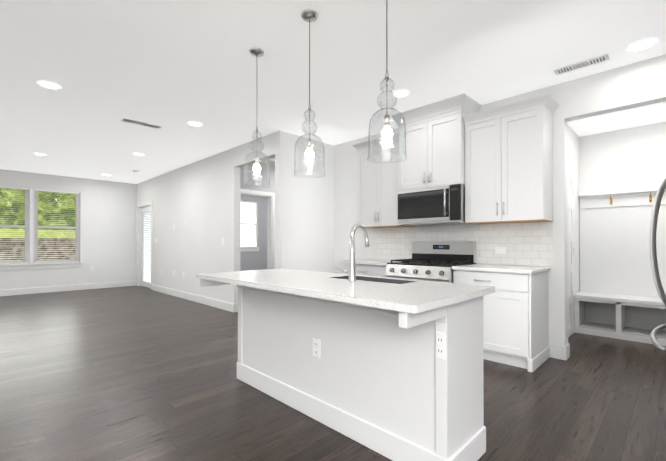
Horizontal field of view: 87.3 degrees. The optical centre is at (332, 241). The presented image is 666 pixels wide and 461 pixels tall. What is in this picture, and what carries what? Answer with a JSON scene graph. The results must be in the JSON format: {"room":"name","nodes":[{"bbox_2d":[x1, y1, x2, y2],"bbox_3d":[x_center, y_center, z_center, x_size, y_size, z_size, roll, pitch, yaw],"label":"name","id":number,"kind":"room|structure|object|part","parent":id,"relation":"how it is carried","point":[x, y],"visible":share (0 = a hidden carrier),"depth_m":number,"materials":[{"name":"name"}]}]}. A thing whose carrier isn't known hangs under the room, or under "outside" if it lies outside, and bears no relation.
{"room":"kitchen","nodes":[
{"label":"kitchen","id":0,"kind":"room"},
{"bbox_2d":[0,169,136,289],"bbox_3d":[-7.403,-0.185,7.420,0.120,2.750,6.060,0,0,45],"label":"wall","id":1,"kind":"structure","parent":0,"point":[108,225],"depth_m":8.77,"materials":[{"name":"paint"}]},
{"bbox_2d":[0,188,82,270],"bbox_3d":[-6.856,-0.285,7.941,0.156,1.845,1.930,0,0,45],"label":"window","id":2,"kind":"structure","parent":1,"relation":"in","point":[31,247],"depth_m":7.98,"materials":[{"name":"white"}]},
{"bbox_2d":[0,186,79,264],"bbox_3d":[-6.849,-0.349,7.935,0.048,1.710,1.786,0,0,45],"label":"window blinds","id":3,"kind":"object","parent":2,"relation":"attached to","point":[36,190],"visible":1,"depth_m":8.08,"materials":[{"name":"white plastic"}]},
{"bbox_2d":[0,280,136,295],"bbox_3d":[-7.346,1.120,7.358,0.040,0.140,5.820,0,0,45],"label":"baseboard","id":4,"kind":"structure","parent":1,"relation":"attached to","point":[8,292],"depth_m":8.33,"materials":[{"name":"white wood"}]},
{"bbox_2d":[136,132,274,303],"bbox_3d":[-3.032,-0.185,7.274,6.300,2.750,0.120,0,0,45],"label":"wall","id":5,"kind":"structure","parent":0,"point":[201,198],"depth_m":6.73,"materials":[{"name":"paint"}]},
{"bbox_2d":[137,201,152,289],"bbox_3d":[-4.805,0.100,9.013,1.160,2.195,0.138,0,0,45],"label":"door frame","id":6,"kind":"structure","parent":5,"relation":"attached to","point":[150,203],"depth_m":9.32,"materials":[{"name":"white wood"}]},
{"bbox_2d":[140,206,150,287],"bbox_3d":[-4.812,0.143,9.007,0.962,2.084,0.098,0,0,45],"label":"door","id":7,"kind":"structure","parent":5,"relation":"in","point":[146,210],"depth_m":9.19,"materials":[{"name":"white"}]},
{"bbox_2d":[152,284,236,311],"bbox_3d":[-3.029,1.119,7.190,3.915,0.140,0.045,0,0,45],"label":"baseboard","id":8,"kind":"structure","parent":5,"relation":"attached to","point":[219,304],"depth_m":6.72,"materials":[{"name":"white wood"}]},
{"bbox_2d":[240,160,274,270],"bbox_3d":[-0.636,-0.185,7.364,0.120,2.750,3.380,0,0,45],"label":"wall","id":9,"kind":"structure","parent":0,"point":[253,260],"depth_m":6.52,"materials":[{"name":"paint"}]},
{"bbox_2d":[240,200,259,251],"bbox_3d":[-2.442,-0.420,9.624,0.136,1.400,0.930,0,0,45],"label":"window","id":10,"kind":"structure","parent":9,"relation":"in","point":[245,242],"depth_m":9.72,"materials":[{"name":"white glass"}]},
{"bbox_2d":[240,189,274,268],"bbox_3d":[-1.459,0.124,6.518,0.138,2.125,0.850,0,0,45],"label":"door frame","id":11,"kind":"structure","parent":9,"relation":"attached to","point":[270,196],"depth_m":6.73,"materials":[{"name":"white wood"}]},
{"bbox_2d":[275,130,333,272],"bbox_3d":[0.438,-0.190,6.218,0.120,2.750,3.500,0,0,45],"label":"wall","id":12,"kind":"structure","parent":0,"point":[304,221],"depth_m":5.24,"materials":[{"name":"paint"}]},
{"bbox_2d":[0,286,665,460],"bbox_3d":[-2.797,1.212,5.572,18.120,0.060,9.920,0,0,45],"label":"floor","id":13,"kind":"structure","parent":0,"point":[134,373],"depth_m":2.63,"materials":[{"name":"brown wood"}]},
{"bbox_2d":[198,279,485,460],"bbox_3d":[-0.101,0.728,2.345,1.925,0.881,0.798,0,0,45],"label":"kitchen island","id":14,"kind":"object","parent":13,"relation":"on","point":[390,368],"depth_m":1.95,"materials":[{"name":"white wood"}]},
{"bbox_2d":[196,268,494,314],"bbox_3d":[-0.085,0.270,2.345,1.970,0.032,0.840,0,0,45],"label":"island countertop","id":15,"kind":"structure","parent":14,"relation":"on","point":[416,297],"depth_m":1.89,"materials":[{"name":"white stone"}]},
{"bbox_2d":[336,223,368,278],"bbox_3d":[0.136,0.068,2.331,0.158,0.372,0.194,0,0,45],"label":"faucet","id":16,"kind":"object","parent":15,"relation":"on","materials":[{"name":"silver metal"}]},
{"bbox_2d":[332,275,411,282],"bbox_3d":[0.257,0.372,2.349,0.600,0.228,0.259,0,0,45],"label":"sink","id":17,"kind":"object","parent":15,"relation":"in","point":[333,276],"depth_m":2.43,"materials":[{"name":"silver metal"}]},
{"bbox_2d":[344,263,386,276],"bbox_3d":[0.614,0.738,4.680,0.747,0.881,0.607,0,0,45],"label":"base cabinet","id":18,"kind":"object","parent":13,"relation":"on","point":[361,268],"depth_m":4.42,"materials":[{"name":"white wood"}]},
{"bbox_2d":[340,259,401,266],"bbox_3d":[0.595,0.280,4.677,0.767,0.032,0.642,0,0,45],"label":"countertop","id":19,"kind":"structure","parent":18,"relation":"on","point":[371,262],"depth_m":4.55,"materials":[{"name":"white stone"}]},
{"bbox_2d":[385,242,475,282],"bbox_3d":[1.126,0.591,4.087,0.806,1.170,0.726,0,0,45],"label":"range","id":20,"kind":"object","parent":13,"relation":"on","point":[432,261],"visible":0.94,"depth_m":4.05,"materials":[{"name":"silver metal"}]},
{"bbox_2d":[453,271,549,371],"bbox_3d":[1.718,0.733,3.588,0.727,0.881,0.607,0,0,45],"label":"base cabinet","id":21,"kind":"object","parent":13,"relation":"on","point":[516,318],"depth_m":3.29,"materials":[{"name":"white wood"}]},
{"bbox_2d":[452,264,550,274],"bbox_3d":[1.713,0.276,3.570,0.747,0.032,0.642,0,0,45],"label":"countertop","id":22,"kind":"structure","parent":21,"relation":"on","point":[511,270],"depth_m":3.40,"materials":[{"name":"white stone"}]},
{"bbox_2d":[575,291,665,345],"bbox_3d":[3.780,0.931,4.131,1.486,0.490,0.410,0,0,45],"label":"bench","id":23,"kind":"object","parent":13,"relation":"on","point":[631,318],"visible":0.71,"depth_m":4.34,"materials":[{"name":"white wood"}]},
{"bbox_2d":[578,188,665,297],"bbox_3d":[3.890,0.026,4.246,1.486,1.318,0.101,0,0,45],"label":"panel","id":24,"kind":"object","parent":23,"relation":"on","point":[615,258],"visible":1,"depth_m":4.49,"materials":[{"name":"white wood"}]},
{"bbox_2d":[0,0,665,183],"bbox_3d":[-1.293,-1.549,4.096,13.890,0.210,9.920,0,0,45],"label":"ceiling","id":25,"kind":"structure","parent":0,"point":[172,68],"depth_m":3.14,"materials":[{"name":"paint"}]},
{"bbox_2d":[37,80,61,89],"bbox_3d":[-2.857,-1.572,3.519,0.200,0.008,0.200,0,0,45],"label":"recessed light","id":26,"kind":"object","parent":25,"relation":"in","point":[48,84],"visible":1,"depth_m":3.51,"materials":[{"name":"white"}]},
{"bbox_2d":[121,118,161,128],"bbox_3d":[-2.545,-1.567,4.659,0.130,0.009,0.460,0,0,45],"label":"ceiling vent","id":27,"kind":"object","parent":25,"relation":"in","point":[140,123],"visible":1,"depth_m":4.64,"materials":[{"name":"white metal"}]},
{"bbox_2d":[187,121,202,126],"bbox_3d":[-1.845,-1.567,4.670,0.200,0.008,0.200,0,0,45],"label":"recessed light","id":28,"kind":"object","parent":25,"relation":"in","point":[194,123],"visible":0.98,"depth_m":4.64,"materials":[{"name":"white"}]},
{"bbox_2d":[243,48,270,187],"bbox_3d":[-0.633,-1.019,2.906,0.228,1.120,0.228,0,0,45],"label":"pendant light","id":29,"kind":"object","parent":25,"relation":"hanging from","point":[257,52],"visible":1,"depth_m":2.90,"materials":[{"name":"clear glass"}]},
{"bbox_3d":[-0.633,-0.693,2.905,0.228,0.468,0.228,0,0,45],"label":"glass","id":30,"kind":"part","parent":29,"relation":"part of","materials":[{"name":"clear glass"}]},
{"bbox_2d":[293,9,324,177],"bbox_3d":[-0.164,-1.021,2.442,0.228,1.120,0.228,0,0,45],"label":"pendant light","id":31,"kind":"object","parent":25,"relation":"hanging from","point":[309,16],"visible":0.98,"depth_m":2.43,"materials":[{"name":"clear glass"}]},
{"bbox_3d":[-0.164,-0.695,2.441,0.228,0.468,0.228,0,0,45],"label":"glass","id":32,"kind":"part","parent":31,"relation":"part of","materials":[{"name":"clear glass"}]},
{"bbox_2d":[367,0,407,163],"bbox_3d":[0.305,-1.023,1.978,0.228,1.120,0.228,0,0,45],"label":"pendant light","id":33,"kind":"object","parent":25,"relation":"hanging from","point":[387,133],"visible":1,"depth_m":1.97,"materials":[{"name":"clear glass"}]},
{"bbox_3d":[0.305,-0.697,1.976,0.228,0.468,0.228,0,0,45],"label":"glass","id":34,"kind":"part","parent":33,"relation":"part of","materials":[{"name":"clear glass"}]},
{"bbox_2d":[391,89,409,97],"bbox_3d":[0.720,-1.571,3.722,0.200,0.008,0.200,0,0,45],"label":"recessed light","id":35,"kind":"object","parent":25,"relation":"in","point":[400,93],"visible":0.81,"depth_m":3.71,"materials":[{"name":"white"}]},
{"bbox_2d":[553,53,609,74],"bbox_3d":[2.212,-1.573,3.118,0.400,0.009,0.130,0,0,45],"label":"air vent register","id":36,"kind":"object","parent":25,"relation":"in","point":[585,63],"visible":1,"depth_m":3.10,"materials":[{"name":"white metal"}]},
{"bbox_2d":[626,37,658,51],"bbox_3d":[2.486,-1.575,2.805,0.200,0.008,0.200,0,0,45],"label":"recessed light","id":37,"kind":"object","parent":25,"relation":"in","point":[642,44],"visible":1,"depth_m":2.79,"materials":[{"name":"white"}]},
{"bbox_2d":[334,54,665,345],"bbox_3d":[2.565,-0.203,3.284,7.030,2.750,0.140,0,0,45],"label":"wall","id":38,"kind":"structure","parent":0,"point":[633,85],"depth_m":3.49,"materials":[{"name":"paint"}]},
{"bbox_2d":[357,141,414,227],"bbox_3d":[0.716,-0.746,4.783,0.736,1.092,0.327,0,0,45],"label":"upper cabinet","id":39,"kind":"object","parent":38,"relation":"attached to","point":[377,199],"depth_m":4.67,"materials":[{"name":"white wood"}]},
{"bbox_2d":[395,109,474,192],"bbox_3d":[1.243,-1.030,4.213,0.810,0.796,0.397,0,0,45],"label":"upper cabinet","id":40,"kind":"object","parent":38,"relation":"attached to","point":[434,145],"depth_m":4.03,"materials":[{"name":"white wood"}]},
{"bbox_2d":[398,184,465,225],"bbox_3d":[1.214,-0.416,4.181,0.804,0.415,0.474,0,0,45],"label":"microwave","id":41,"kind":"object","parent":40,"relation":"attached to","point":[440,205],"visible":1,"depth_m":4.01,"materials":[{"name":"silver metal"}]},
{"bbox_2d":[371,222,552,266],"bbox_3d":[1.393,0.035,4.338,2.320,0.455,0.009,0,0,45],"label":"tile backsplash","id":42,"kind":"structure","parent":38,"relation":"attached to","point":[527,244],"depth_m":3.98,"materials":[{"name":"white tile"}]},
{"bbox_2d":[495,247,505,253],"bbox_3d":[1.856,0.100,3.867,0.115,0.075,0.008,0,0,45],"label":"outlet","id":43,"kind":"object","parent":42,"relation":"attached to","point":[500,250],"visible":1,"depth_m":3.87,"materials":[{"name":"white plastic"}]},
{"bbox_2d":[463,101,554,223],"bbox_3d":[1.831,-0.750,3.679,0.766,1.092,0.327,0,0,45],"label":"upper cabinet","id":44,"kind":"object","parent":38,"relation":"attached to","point":[497,161],"depth_m":3.52,"materials":[{"name":"white wood"}]},
{"bbox_2d":[568,125,579,293],"bbox_3d":[2.786,-0.198,4.282,0.120,2.750,1.590,0,0,45],"label":"wall","id":45,"kind":"structure","parent":0,"point":[573,139],"depth_m":4.68,"materials":[{"name":"paint"}]},
{"bbox_2d":[568,169,574,337],"bbox_3d":[2.802,0.142,4.140,0.095,2.044,0.806,0,0,45],"label":"door","id":46,"kind":"structure","parent":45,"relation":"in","point":[571,314],"depth_m":4.35,"materials":[{"name":"white wood"}]},
{"bbox_2d":[568,163,574,333],"bbox_3d":[2.771,0.109,4.169,0.018,2.135,0.960,0,0,45],"label":"door frame","id":47,"kind":"structure","parent":45,"relation":"attached to","point":[570,167],"depth_m":4.49,"materials":[{"name":"white wood"}]},
{"bbox_2d":[580,121,665,297],"bbox_3d":[3.970,-0.198,4.327,1.740,2.750,0.120,0,0,45],"label":"wall","id":48,"kind":"structure","parent":0,"point":[630,159],"depth_m":4.48,"materials":[{"name":"paint"}]},
{"bbox_2d":[650,178,665,352],"bbox_3d":[2.222,0.287,1.785,0.891,1.757,0.910,0,0,45],"label":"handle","id":49,"kind":"object","parent":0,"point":[653,253],"visible":1,"depth_m":2.04,"materials":[{"name":"grey metal"}]},
{"label":"outside","id":50,"kind":"structure","parent":0,"visible":0},
{"bbox_2d":[0,188,75,261],"bbox_3d":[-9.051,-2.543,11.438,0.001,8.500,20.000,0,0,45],"label":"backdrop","id":51,"kind":"structure","parent":50,"point":[44,217],"depth_m":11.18,"materials":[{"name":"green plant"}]},
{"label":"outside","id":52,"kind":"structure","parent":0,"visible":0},
{"bbox_2d":[143,213,150,282],"bbox_3d":[-4.746,0.007,9.095,1.400,2.420,0.001,0,0,45],"label":"window blinds","id":53,"kind":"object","parent":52,"point":[147,258],"depth_m":9.27,"materials":[{"name":"white plastic"}]},
{"bbox_2d":[240,202,254,245],"bbox_3d":[-2.508,-0.090,9.737,0.001,2.620,1.400,0,0,45],"label":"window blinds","id":54,"kind":"structure","parent":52,"point":[247,222],"depth_m":9.84,"materials":[{"name":"white plastic"}]}
]}

